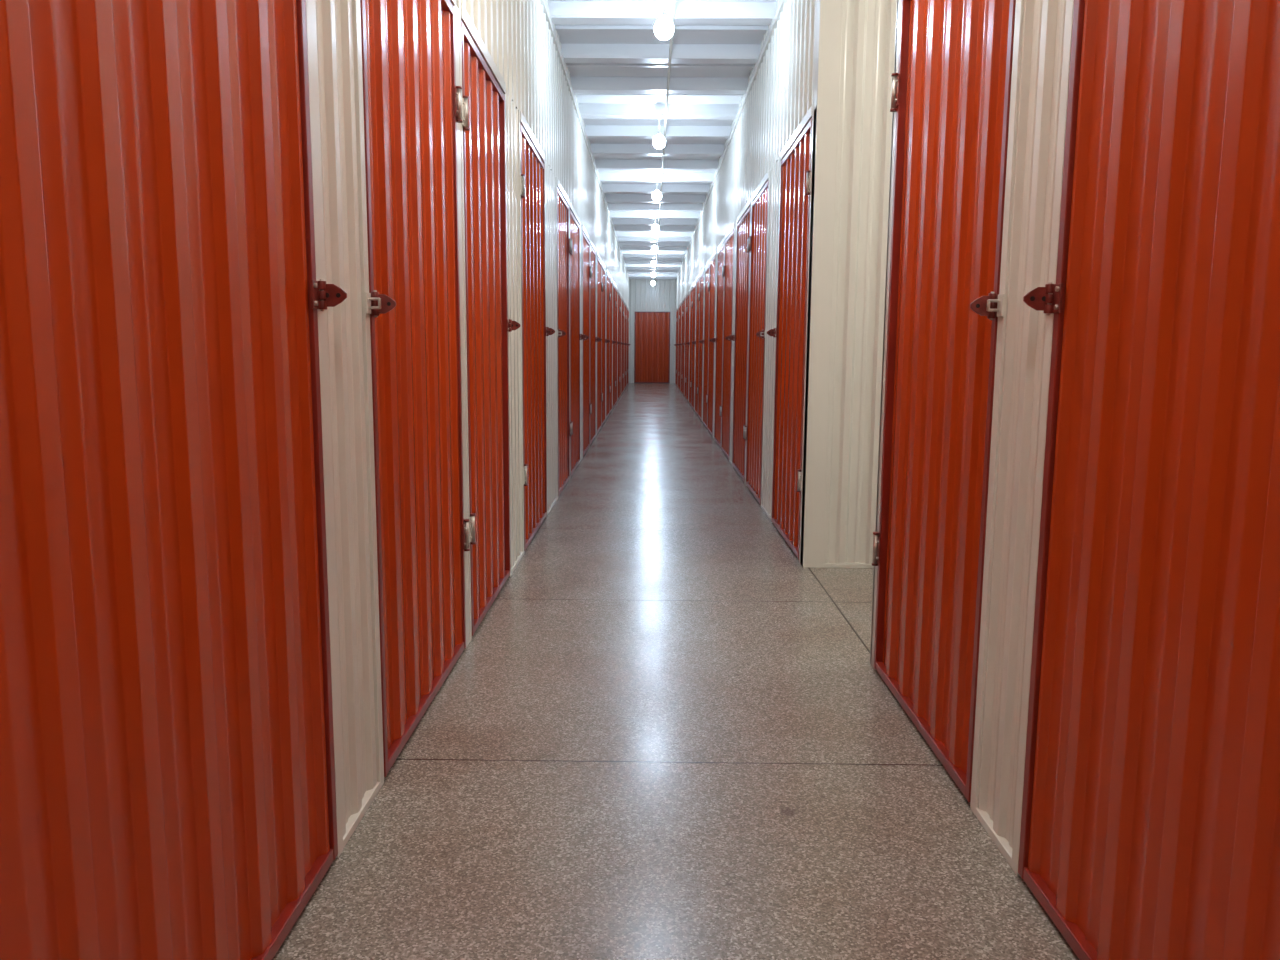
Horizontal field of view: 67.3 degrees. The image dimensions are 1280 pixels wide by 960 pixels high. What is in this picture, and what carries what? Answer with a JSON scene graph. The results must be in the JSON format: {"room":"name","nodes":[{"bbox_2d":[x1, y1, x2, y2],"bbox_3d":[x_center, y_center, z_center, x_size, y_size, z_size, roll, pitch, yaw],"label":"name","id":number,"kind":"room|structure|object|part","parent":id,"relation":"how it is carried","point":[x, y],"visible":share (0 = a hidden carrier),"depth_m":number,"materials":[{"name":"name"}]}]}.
{"room":"self-storage corridor","nodes":[
{"label":"self-storage corridor","id":0,"kind":"room"},
{"bbox_2d":[306,0,629,857],"bbox_3d":[-0.569,-2.371,13.207,0.132,3.260,33.200,0,8,1],"label":"wall","id":1,"kind":"structure","parent":0,"point":[519,42],"depth_m":2.28,"materials":[{"name":"beige paint"}]},
{"bbox_2d":[0,0,337,959],"bbox_3d":[-0.666,-0.210,1.371,0.058,2.186,1.060,0,8,1],"label":"door","id":2,"kind":"structure","parent":1,"relation":"in","point":[168,788],"depth_m":1.31,"materials":[{"name":"red paint"}]},
{"bbox_2d":[310,279,346,310],"bbox_3d":[-0.603,-0.361,1.884,0.060,0.062,0.082,0,8,1],"label":"hasp latch","id":3,"kind":"object","parent":2,"relation":"attached to","point":[323,295],"visible":1,"depth_m":1.88,"materials":[{"name":"metal"}]},
{"bbox_2d":[360,0,469,776],"bbox_3d":[-0.642,-0.406,2.800,0.076,2.186,1.104,0,8,1],"label":"door","id":4,"kind":"structure","parent":1,"relation":"in","point":[409,66],"depth_m":2.72,"materials":[{"name":"red paint"}]},
{"bbox_2d":[365,290,395,316],"bbox_3d":[-0.599,-0.411,2.242,0.060,0.062,0.082,0,8,1],"label":"hasp latch","id":5,"kind":"object","parent":4,"relation":"attached to","point":[381,303],"visible":1,"depth_m":2.24,"materials":[{"name":"metal"}]},
{"bbox_3d":[-0.603,-1.252,3.206,0.020,0.113,0.068,0,8,1],"label":"hinge","id":6,"kind":"part","parent":4,"relation":"part of","materials":[{"name":"silver metal"}]},
{"bbox_3d":[-0.613,0.195,3.405,0.020,0.113,0.068,0,8,1],"label":"hinge","id":7,"kind":"part","parent":4,"relation":"part of","materials":[{"name":"silver metal"}]},
{"bbox_2d":[461,21,510,635],"bbox_3d":[-0.630,-0.557,3.905,0.076,2.186,1.024,0,8,1],"label":"door","id":8,"kind":"structure","parent":1,"relation":"in","point":[484,144],"depth_m":3.89,"materials":[{"name":"red paint"}]},
{"bbox_3d":[-0.602,-1.268,3.325,0.020,0.113,0.068,0,8,1],"label":"hinge","id":9,"kind":"part","parent":8,"relation":"part of","materials":[{"name":"silver metal"}]},
{"bbox_3d":[-0.612,0.179,3.524,0.020,0.113,0.068,0,8,1],"label":"hinge","id":10,"kind":"part","parent":8,"relation":"part of","materials":[{"name":"silver metal"}]},
{"bbox_2d":[507,319,520,331],"bbox_3d":[-0.576,-0.707,4.400,0.060,0.062,0.082,0,8,1],"label":"hasp latch","id":11,"kind":"object","parent":8,"relation":"attached to","point":[511,325],"visible":1,"depth_m":4.39,"materials":[{"name":"metal"}]},
{"bbox_2d":[520,123,546,550],"bbox_3d":[-0.614,-0.770,5.456,0.076,2.186,1.134,0,8,1],"label":"door","id":12,"kind":"structure","parent":1,"relation":"in","point":[532,165],"depth_m":5.48,"materials":[{"name":"red paint"}]},
{"bbox_3d":[-0.586,-1.473,4.821,0.020,0.113,0.068,0,8,1],"label":"hinge","id":13,"kind":"part","parent":12,"relation":"part of","materials":[{"name":"silver metal"}]},
{"bbox_3d":[-0.596,-0.026,5.019,0.020,0.113,0.068,0,8,1],"label":"hinge","id":14,"kind":"part","parent":12,"relation":"part of","materials":[{"name":"silver metal"}]},
{"bbox_2d":[545,327,554,336],"bbox_3d":[-0.559,-0.926,6.005,0.060,0.062,0.082,0,8,1],"label":"hasp latch","id":15,"kind":"object","parent":12,"relation":"attached to","point":[548,331],"visible":1,"depth_m":6.00,"materials":[{"name":"metal"}]},
{"bbox_2d":[557,187,571,496],"bbox_3d":[-0.594,-1.022,7.293,0.076,2.186,0.994,0,8,1],"label":"door","id":16,"kind":"structure","parent":1,"relation":"in","point":[562,207],"depth_m":7.34,"materials":[{"name":"red paint"}]},
{"bbox_2d":[557,329,565,337],"bbox_3d":[-0.551,-1.034,6.790,0.060,0.062,0.082,0,8,1],"label":"hasp latch","id":17,"kind":"object","parent":16,"relation":"attached to","point":[560,333],"visible":1,"depth_m":6.79,"materials":[{"name":"metal"}]},
{"bbox_3d":[-0.566,-0.413,7.843,0.020,0.113,0.068,0,8,1],"label":"hinge","id":18,"kind":"part","parent":16,"relation":"part of","materials":[{"name":"silver metal"}]},
{"bbox_2d":[570,210,579,475],"bbox_3d":[-0.592,-1.172,8.390,0.058,2.186,1.070,0,8,1],"label":"door","id":19,"kind":"structure","parent":1,"relation":"in","point":[574,226],"depth_m":8.45,"materials":[{"name":"red paint"}]},
{"bbox_2d":[583,232,589,455],"bbox_3d":[-0.576,-1.372,9.847,0.058,2.186,1.030,0,8,1],"label":"door","id":20,"kind":"structure","parent":1,"relation":"in","point":[586,245],"depth_m":9.96,"materials":[{"name":"red paint"}]},
{"bbox_2d":[590,244,595,444],"bbox_3d":[-0.564,-1.525,10.966,0.058,2.186,1.030,0,8,1],"label":"door","id":21,"kind":"structure","parent":1,"relation":"in","point":[592,252],"depth_m":11.12,"materials":[{"name":"red paint"}]},
{"bbox_2d":[597,257,601,432],"bbox_3d":[-0.549,-1.714,12.343,0.058,2.186,1.030,0,8,1],"label":"door","id":22,"kind":"structure","parent":1,"relation":"in","point":[599,264],"depth_m":12.41,"materials":[{"name":"red paint"}]},
{"bbox_2d":[602,265,604,424],"bbox_3d":[-0.537,-1.867,13.463,0.058,2.186,1.030,0,8,1],"label":"door","id":23,"kind":"structure","parent":1,"relation":"in","point":[603,269],"depth_m":13.61,"materials":[{"name":"red paint"}]},
{"bbox_2d":[606,272,609,418],"bbox_3d":[-0.523,-2.056,14.840,0.058,2.186,1.030,0,8,1],"label":"door","id":24,"kind":"structure","parent":1,"relation":"in","point":[607,276],"depth_m":14.84,"materials":[{"name":"red paint"}]},
{"bbox_2d":[609,279,611,413],"bbox_3d":[-0.511,-2.210,15.959,0.058,2.186,1.030,0,8,1],"label":"door","id":25,"kind":"structure","parent":1,"relation":"in","point":[610,353],"depth_m":16.16,"materials":[{"name":"red paint"}]},
{"bbox_2d":[613,284,614,407],"bbox_3d":[-0.496,-2.398,17.336,0.058,2.186,1.030,0,8,1],"label":"door","id":26,"kind":"structure","parent":1,"relation":"in","point":[613,284],"depth_m":17.47,"materials":[{"name":"red paint"}]},
{"bbox_2d":[615,288,616,403],"bbox_3d":[-0.484,-2.552,18.456,0.058,2.186,1.030,0,8,1],"label":"door","id":27,"kind":"structure","parent":1,"relation":"in","point":[615,288],"depth_m":18.63,"materials":[{"name":"red paint"}]},
{"bbox_2d":[617,293,619,400],"bbox_3d":[-0.470,-2.741,19.833,0.058,2.186,1.030,0,8,1],"label":"door","id":28,"kind":"structure","parent":1,"relation":"in","point":[618,293],"depth_m":20.04,"materials":[{"name":"red paint"}]},
{"bbox_2d":[619,297,620,397],"bbox_3d":[-0.458,-2.894,20.952,0.058,2.186,1.030,0,8,1],"label":"door","id":29,"kind":"structure","parent":1,"relation":"in","point":[620,297],"depth_m":21.18,"materials":[{"name":"red paint"}]},
{"bbox_2d":[621,300,622,394],"bbox_3d":[-0.443,-3.083,22.329,0.058,2.186,1.030,0,8,1],"label":"door","id":30,"kind":"structure","parent":1,"relation":"in","point":[622,300],"depth_m":22.69,"materials":[{"name":"red paint"}]},
{"bbox_2d":[623,302,623,390],"bbox_3d":[-0.431,-3.236,23.449,0.058,2.186,1.030,0,8,1],"label":"door","id":31,"kind":"structure","parent":1,"relation":"in","point":[623,302],"depth_m":23.76,"materials":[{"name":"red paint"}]},
{"bbox_2d":[624,305,625,389],"bbox_3d":[-0.417,-3.425,24.826,0.058,2.186,1.030,0,8,1],"label":"door","id":32,"kind":"structure","parent":1,"relation":"in","point":[625,305],"depth_m":24.90,"materials":[{"name":"red paint"}]},
{"bbox_2d":[625,307,626,387],"bbox_3d":[-0.405,-3.579,25.945,0.058,2.186,1.030,0,8,1],"label":"door","id":33,"kind":"structure","parent":1,"relation":"in","point":[626,307],"depth_m":26.30,"materials":[{"name":"red paint"}]},
{"bbox_2d":[627,309,627,384],"bbox_3d":[-0.390,-3.768,27.322,0.058,2.186,1.030,0,8,1],"label":"door","id":34,"kind":"structure","parent":1,"relation":"in","point":[627,309],"depth_m":27.81,"materials":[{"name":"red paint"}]},
{"bbox_2d":[628,310,628,361],"bbox_3d":[-0.378,-3.921,28.442,0.058,2.186,1.030,0,8,1],"label":"door","id":35,"kind":"structure","parent":1,"relation":"in","point":[628,310],"depth_m":28.88,"materials":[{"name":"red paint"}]},
{"bbox_2d":[629,279,675,382],"bbox_3d":[0.378,-4.626,29.700,1.635,3.260,0.130,0,8,1],"label":"wall","id":36,"kind":"structure","parent":0,"point":[644,296],"depth_m":29.55,"materials":[{"name":"beige metal"}]},
{"bbox_2d":[634,312,669,382],"bbox_3d":[0.377,-4.094,29.738,1.100,2.186,0.058,0,8,1],"label":"door","id":37,"kind":"structure","parent":36,"relation":"in","point":[652,329],"depth_m":29.73,"materials":[{"name":"red paint"}]},
{"bbox_2d":[548,0,776,278],"bbox_3d":[2.401,-3.947,13.000,6.110,0.160,33.480,0,8,1],"label":"ceiling","id":38,"kind":"structure","parent":0,"point":[617,64],"depth_m":8.41,"materials":[{"name":"white paint"}]},
{"bbox_2d":[651,236,657,251],"bbox_3d":[0.272,-4.408,17.966,0.114,0.295,0.114,0,8,1],"label":"pendant lamp","id":39,"kind":"object","parent":38,"relation":"hanging from","point":[654,248],"visible":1,"depth_m":17.94,"materials":[{"name":"white"}]},
{"bbox_3d":[0.272,-4.317,17.978,0.114,0.112,0.114,0,8,1],"label":"bulb","id":40,"kind":"part","parent":39,"relation":"part of","materials":[{"name":"white"}]},
{"bbox_2d":[652,212,658,231],"bbox_3d":[0.240,-3.987,14.895,0.114,0.295,0.114,0,8,1],"label":"pendant lamp","id":41,"kind":"object","parent":38,"relation":"hanging from","point":[655,228],"visible":1,"depth_m":14.87,"materials":[{"name":"white glass"}]},
{"bbox_3d":[0.239,-3.896,14.907,0.114,0.112,0.114,0,8,1],"label":"bulb","id":42,"kind":"part","parent":41,"relation":"part of","materials":[{"name":"white glass"}]},
{"bbox_2d":[652,176,661,200],"bbox_3d":[0.206,-3.552,11.725,0.114,0.295,0.114,0,8,1],"label":"pendant lamp","id":43,"kind":"object","parent":38,"relation":"hanging from","point":[656,195],"visible":1,"depth_m":11.70,"materials":[{"name":"white glass"}]},
{"bbox_3d":[0.205,-3.462,11.737,0.114,0.112,0.114,0,8,1],"label":"bulb","id":44,"kind":"part","parent":43,"relation":"part of","materials":[{"name":"white glass"}]},
{"bbox_2d":[653,114,665,148],"bbox_3d":[0.173,-3.131,8.654,0.114,0.295,0.114,0,8,1],"label":"pendant lamp","id":45,"kind":"object","parent":38,"relation":"hanging from","point":[659,141],"visible":1,"depth_m":8.63,"materials":[{"name":"white glass"}]},
{"bbox_2d":[655,114,662,134],"bbox_3d":[0.174,-3.186,8.646,0.070,0.185,0.070,0,8,1],"label":"holder","id":46,"kind":"object","parent":45,"relation":"attached to","point":[658,116],"depth_m":8.64,"materials":[{"name":"grey plastic"}]},
{"bbox_3d":[0.173,-3.041,8.666,0.114,0.112,0.114,0,8,1],"label":"bulb","id":47,"kind":"part","parent":45,"relation":"part of","materials":[{"name":"white glass"}]},
{"bbox_2d":[654,0,673,39],"bbox_3d":[0.141,-2.710,5.582,0.114,0.295,0.114,0,8,1],"label":"pendant lamp","id":48,"kind":"object","parent":38,"relation":"hanging from","point":[663,28],"visible":1,"depth_m":5.56,"materials":[{"name":"white glass"}]},
{"bbox_2d":[661,0,666,17],"bbox_3d":[0.141,-2.765,5.575,0.070,0.185,0.070,0,8,1],"label":"holder","id":49,"kind":"object","parent":48,"relation":"attached to","point":[663,15],"depth_m":5.57,"materials":[{"name":"grey plastic"}]},
{"bbox_3d":[0.140,-2.620,5.595,0.114,0.112,0.114,0,8,1],"label":"bulb","id":50,"kind":"part","parent":48,"relation":"part of","materials":[{"name":"white glass"}]},
{"bbox_2d":[655,0,675,273],"bbox_3d":[0.281,-3.868,12.993,0.020,0.019,33.100,0,8,1],"label":"conduit","id":51,"kind":"object","parent":38,"relation":"attached to","point":[673,1],"visible":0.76,"depth_m":8.00,"materials":[{"name":"beige paint"}]},
{"bbox_2d":[273,383,1078,959],"bbox_3d":[2.378,-0.672,13.409,6.110,0.120,33.400,0,8,1],"label":"floor","id":52,"kind":"structure","parent":0,"point":[667,734],"depth_m":2.42,"materials":[{"name":"concrete"}]},
{"bbox_2d":[800,0,896,567],"bbox_3d":[3.039,-1.166,4.609,4.429,3.260,0.106,0,8,1],"label":"wall","id":53,"kind":"structure","parent":0,"point":[870,24],"depth_m":4.62,"materials":[{"name":"beige metal"}]},
{"bbox_2d":[675,0,1073,876],"bbox_3d":[0.974,-2.358,13.193,0.132,3.260,33.200,0,8,1],"label":"wall","id":54,"kind":"structure","parent":0,"point":[777,104],"depth_m":2.12,"materials":[{"name":"beige paint"}]},
{"bbox_2d":[676,311,676,385],"bbox_3d":[1.097,-3.879,28.210,0.058,2.186,1.030,0,8,1],"label":"door","id":55,"kind":"structure","parent":54,"relation":"in","point":[676,311],"depth_m":28.39,"materials":[{"name":"red paint"}]},
{"bbox_2d":[677,308,678,386],"bbox_3d":[1.085,-3.725,27.090,0.058,2.186,1.030,0,8,1],"label":"door","id":56,"kind":"structure","parent":54,"relation":"in","point":[678,308],"depth_m":27.38,"materials":[{"name":"red paint"}]},
{"bbox_2d":[678,306,679,387],"bbox_3d":[1.070,-3.537,25.713,0.058,2.186,1.030,0,8,1],"label":"door","id":57,"kind":"structure","parent":54,"relation":"in","point":[679,306],"depth_m":26.13,"materials":[{"name":"red paint"}]},
{"bbox_2d":[679,304,681,389],"bbox_3d":[1.058,-3.383,24.594,0.058,2.186,1.030,0,8,1],"label":"door","id":58,"kind":"structure","parent":54,"relation":"in","point":[681,304],"depth_m":24.81,"materials":[{"name":"red paint"}]},
{"bbox_2d":[681,302,682,392],"bbox_3d":[1.043,-3.194,23.217,0.058,2.186,1.030,0,8,1],"label":"door","id":59,"kind":"structure","parent":54,"relation":"in","point":[682,302],"depth_m":23.39,"materials":[{"name":"red paint"}]},
{"bbox_2d":[682,299,684,395],"bbox_3d":[1.031,-3.041,22.097,0.058,2.186,1.030,0,8,1],"label":"door","id":60,"kind":"structure","parent":54,"relation":"in","point":[684,299],"depth_m":22.32,"materials":[{"name":"red paint"}]},
{"bbox_2d":[684,295,687,397],"bbox_3d":[1.017,-2.852,20.720,0.058,2.186,1.030,0,8,1],"label":"door","id":61,"kind":"structure","parent":54,"relation":"in","point":[687,295],"depth_m":20.98,"materials":[{"name":"red paint"}]},
{"bbox_2d":[686,292,689,400],"bbox_3d":[1.005,-2.699,19.601,0.058,2.186,1.030,0,8,1],"label":"door","id":62,"kind":"structure","parent":54,"relation":"in","point":[688,310],"depth_m":19.77,"materials":[{"name":"red paint"}]},
{"bbox_2d":[689,288,692,404],"bbox_3d":[0.990,-2.510,18.224,0.058,2.186,1.030,0,8,1],"label":"door","id":63,"kind":"structure","parent":54,"relation":"in","point":[691,291],"depth_m":18.43,"materials":[{"name":"red paint"}]},
{"bbox_2d":[691,284,695,409],"bbox_3d":[0.978,-2.356,17.104,0.058,2.186,1.030,0,8,1],"label":"door","id":64,"kind":"structure","parent":54,"relation":"in","point":[694,287],"depth_m":17.25,"materials":[{"name":"red paint"}]},
{"bbox_2d":[695,278,699,414],"bbox_3d":[0.964,-2.168,15.727,0.058,2.186,1.030,0,8,1],"label":"door","id":65,"kind":"structure","parent":54,"relation":"in","point":[698,281],"depth_m":15.92,"materials":[{"name":"red paint"}]},
{"bbox_2d":[698,272,703,420],"bbox_3d":[0.952,-2.014,14.608,0.058,2.186,1.030,0,8,1],"label":"door","id":66,"kind":"structure","parent":54,"relation":"in","point":[702,275],"depth_m":14.71,"materials":[{"name":"red paint"}]},
{"bbox_2d":[703,264,709,427],"bbox_3d":[0.937,-1.825,13.230,0.058,2.186,1.030,0,8,1],"label":"door","id":67,"kind":"structure","parent":54,"relation":"in","point":[707,270],"depth_m":13.35,"materials":[{"name":"red paint"}]},
{"bbox_2d":[707,255,715,436],"bbox_3d":[0.925,-1.672,12.111,0.058,2.186,1.030,0,8,1],"label":"door","id":68,"kind":"structure","parent":54,"relation":"in","point":[712,263],"depth_m":12.21,"materials":[{"name":"red paint"}]},
{"bbox_2d":[714,242,724,447],"bbox_3d":[0.910,-1.483,10.734,0.058,2.186,1.030,0,8,1],"label":"door","id":69,"kind":"structure","parent":54,"relation":"in","point":[720,258],"depth_m":10.83,"materials":[{"name":"red paint"}]},
{"bbox_2d":[721,229,733,459],"bbox_3d":[0.898,-1.330,9.615,0.058,2.186,1.030,0,8,1],"label":"door","id":70,"kind":"structure","parent":54,"relation":"in","point":[729,243],"depth_m":9.69,"materials":[{"name":"red paint"}]},
{"bbox_2d":[732,207,749,480],"bbox_3d":[0.883,-1.134,8.188,0.058,2.186,1.150,0,8,1],"label":"door","id":71,"kind":"structure","parent":54,"relation":"in","point":[743,226],"depth_m":8.24,"materials":[{"name":"red paint"}]},
{"bbox_2d":[728,334,734,340],"bbox_3d":[0.833,-1.293,8.746,0.060,0.062,0.082,0,8,1],"label":"hasp latch","id":72,"kind":"object","parent":71,"relation":"attached to","point":[732,337],"visible":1,"depth_m":8.74,"materials":[{"name":"metal"}]},
{"bbox_2d":[746,180,768,504],"bbox_3d":[0.862,-0.972,7.006,0.076,2.186,1.064,0,8,1],"label":"door","id":73,"kind":"structure","parent":54,"relation":"in","point":[759,221],"depth_m":7.03,"materials":[{"name":"red paint"}]},
{"bbox_3d":[0.844,-1.816,7.393,0.020,0.113,0.068,0,8,1],"label":"hinge","id":74,"kind":"part","parent":73,"relation":"part of","materials":[{"name":"silver metal"}]},
{"bbox_2d":[756,330,764,338],"bbox_3d":[0.809,-0.981,6.470,0.060,0.062,0.082,0,8,1],"label":"hasp latch","id":75,"kind":"object","parent":73,"relation":"attached to","point":[761,334],"visible":1,"depth_m":6.47,"materials":[{"name":"metal"}]},
{"bbox_2d":[771,118,811,558],"bbox_3d":[0.844,-0.739,5.308,0.076,2.186,1.144,0,8,1],"label":"door","id":76,"kind":"structure","parent":54,"relation":"in","point":[794,204],"depth_m":5.32,"materials":[{"name":"red paint"}]},
{"bbox_2d":[767,328,776,337],"bbox_3d":[0.802,-0.898,5.863,0.060,0.062,0.082,0,8,1],"label":"hasp latch","id":77,"kind":"object","parent":76,"relation":"attached to","point":[772,332],"visible":1,"depth_m":5.86,"materials":[{"name":"metal"}]},
{"bbox_3d":[0.805,0.004,4.867,0.020,0.113,0.068,0,8,1],"label":"hinge","id":78,"kind":"part","parent":76,"relation":"part of","materials":[{"name":"silver metal"}]},
{"bbox_3d":[0.815,-1.442,4.669,0.020,0.113,0.068,0,8,1],"label":"hinge","id":79,"kind":"part","parent":76,"relation":"part of","materials":[{"name":"silver metal"}]},
{"bbox_2d":[872,0,1015,801],"bbox_3d":[0.815,-0.375,2.650,0.076,2.186,1.029,0,8,1],"label":"door","id":80,"kind":"structure","parent":54,"relation":"in","point":[956,56],"depth_m":2.57,"materials":[{"name":"red paint"}]},
{"bbox_3d":[0.788,0.230,3.218,0.020,0.113,0.068,0,8,1],"label":"hinge","id":81,"kind":"part","parent":80,"relation":"part of","materials":[{"name":"silver metal"}]},
{"bbox_3d":[0.798,-1.216,3.020,0.020,0.113,0.068,0,8,1],"label":"hinge","id":82,"kind":"part","parent":80,"relation":"part of","materials":[{"name":"silver metal"}]},
{"bbox_2d":[970,292,1004,319],"bbox_3d":[0.762,-0.386,2.130,0.060,0.062,0.082,0,8,1],"label":"hasp latch","id":83,"kind":"object","parent":80,"relation":"attached to","point":[983,305],"visible":1,"depth_m":2.13,"materials":[{"name":"metal"}]},
{"bbox_2d":[1018,0,1279,959],"bbox_3d":[0.810,-0.193,1.323,0.058,2.186,1.050,0,8,1],"label":"door","id":84,"kind":"structure","parent":54,"relation":"in","point":[1150,818],"depth_m":1.47,"materials":[{"name":"red paint"}]},
{"bbox_2d":[1023,282,1063,314],"bbox_3d":[0.759,-0.345,1.831,0.060,0.062,0.082,0,8,1],"label":"hasp latch","id":85,"kind":"object","parent":84,"relation":"attached to","point":[1048,299],"visible":1,"depth_m":1.82,"materials":[{"name":"metal"}]},
{"bbox_2d":[870,0,897,663],"bbox_3d":[3.023,-0.953,3.055,4.429,3.260,0.086,0,8,1],"label":"wall","id":86,"kind":"structure","parent":0,"point":[897,0],"depth_m":3.17,"materials":[{"name":"beige metal"}]}
]}

